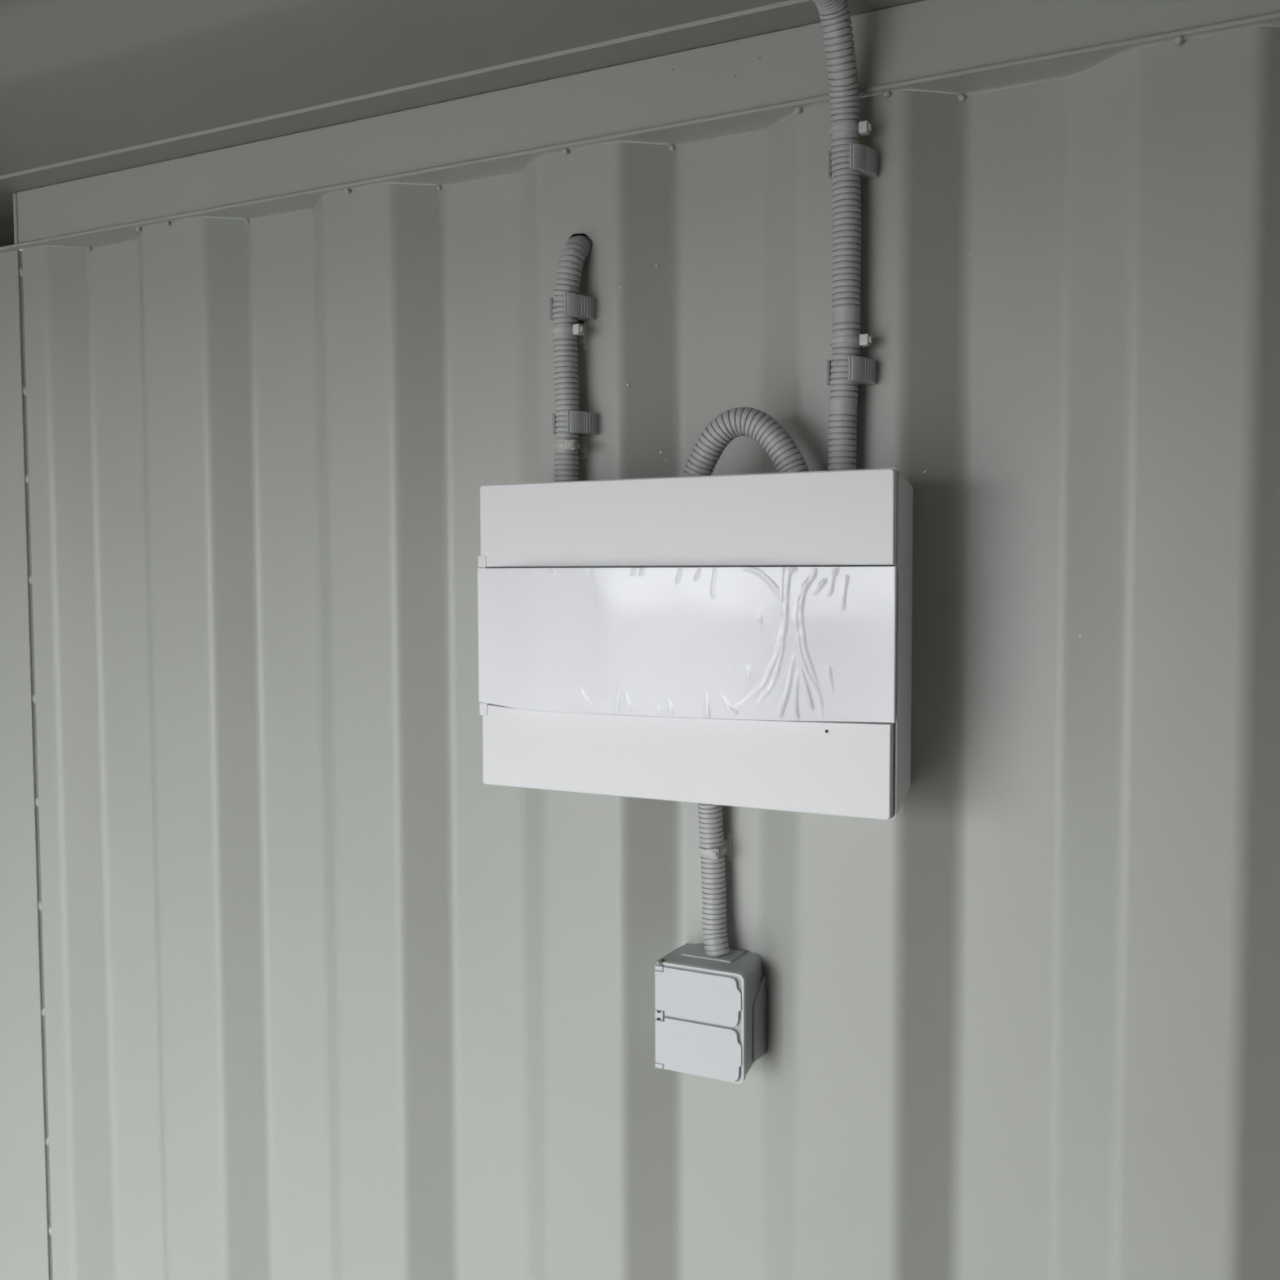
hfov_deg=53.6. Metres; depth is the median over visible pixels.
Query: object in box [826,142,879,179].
clip
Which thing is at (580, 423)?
clip
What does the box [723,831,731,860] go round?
tie mount
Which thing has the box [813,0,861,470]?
conduit
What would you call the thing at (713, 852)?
cable tie
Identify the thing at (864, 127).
cable tie
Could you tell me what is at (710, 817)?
conduit
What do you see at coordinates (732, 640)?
electrical panel
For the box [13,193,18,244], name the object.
trim
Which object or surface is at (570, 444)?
cable tie
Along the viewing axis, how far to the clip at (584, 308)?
1.23 m
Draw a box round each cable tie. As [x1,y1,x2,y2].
[551,324,584,335]
[553,439,580,450]
[698,845,726,858]
[828,120,871,137]
[830,333,871,346]
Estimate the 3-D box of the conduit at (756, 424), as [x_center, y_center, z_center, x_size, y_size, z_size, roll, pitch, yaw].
[0.092,-0.168,1.123,0.126,0.076,0.030,1,4,27]
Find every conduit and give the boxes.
[552,235,592,481]
[682,407,809,476]
[697,803,729,955]
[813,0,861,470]
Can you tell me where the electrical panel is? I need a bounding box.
[477,467,913,820]
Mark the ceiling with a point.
(79, 78)
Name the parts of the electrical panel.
door, frame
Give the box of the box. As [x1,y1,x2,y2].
[654,942,766,1084]
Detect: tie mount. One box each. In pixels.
[576,435,589,459]
[577,322,588,351]
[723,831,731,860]
[858,134,867,146]
[859,346,864,356]
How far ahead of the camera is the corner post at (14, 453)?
1.67 m
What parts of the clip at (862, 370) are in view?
arm, arm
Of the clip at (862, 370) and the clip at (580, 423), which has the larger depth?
the clip at (580, 423)
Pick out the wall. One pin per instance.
(326, 997)
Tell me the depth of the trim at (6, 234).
1.84 m
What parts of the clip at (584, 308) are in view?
arm, arm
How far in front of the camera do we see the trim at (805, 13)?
1.28 m
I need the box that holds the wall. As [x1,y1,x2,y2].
[22,26,1279,1279]
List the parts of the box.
lid, lid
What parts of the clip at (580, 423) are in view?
arm, arm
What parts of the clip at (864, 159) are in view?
arm, arm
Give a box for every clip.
[549,293,596,321]
[551,410,599,435]
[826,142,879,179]
[826,355,877,386]
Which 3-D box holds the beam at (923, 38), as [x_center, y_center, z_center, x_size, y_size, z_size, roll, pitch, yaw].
[1.703,-0.476,0.355,5.597,0.067,0.060,1,4,27]
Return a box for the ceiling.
[0,0,787,175]
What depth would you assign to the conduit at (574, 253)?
1.23 m
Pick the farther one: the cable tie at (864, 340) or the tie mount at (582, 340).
the tie mount at (582, 340)
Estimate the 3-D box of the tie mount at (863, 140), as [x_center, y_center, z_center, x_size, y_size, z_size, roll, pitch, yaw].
[0.186,-0.437,1.114,0.028,0.028,0.007,1,4,27]
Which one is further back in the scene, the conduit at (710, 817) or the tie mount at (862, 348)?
the conduit at (710, 817)
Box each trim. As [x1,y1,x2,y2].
[0,0,923,229]
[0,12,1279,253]
[0,226,14,246]
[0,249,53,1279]
[0,500,24,1279]
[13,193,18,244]
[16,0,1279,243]
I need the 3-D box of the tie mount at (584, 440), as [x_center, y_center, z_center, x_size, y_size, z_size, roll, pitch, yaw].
[-0.064,-0.193,1.258,0.028,0.028,0.007,1,4,27]
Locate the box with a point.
(710, 1012)
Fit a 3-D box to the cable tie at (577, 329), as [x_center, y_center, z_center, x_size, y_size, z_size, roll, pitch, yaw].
[-0.069,-0.301,1.235,0.036,0.010,0.027,2,4,35]
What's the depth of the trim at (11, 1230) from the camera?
1.71 m
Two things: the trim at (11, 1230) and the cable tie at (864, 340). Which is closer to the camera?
the cable tie at (864, 340)

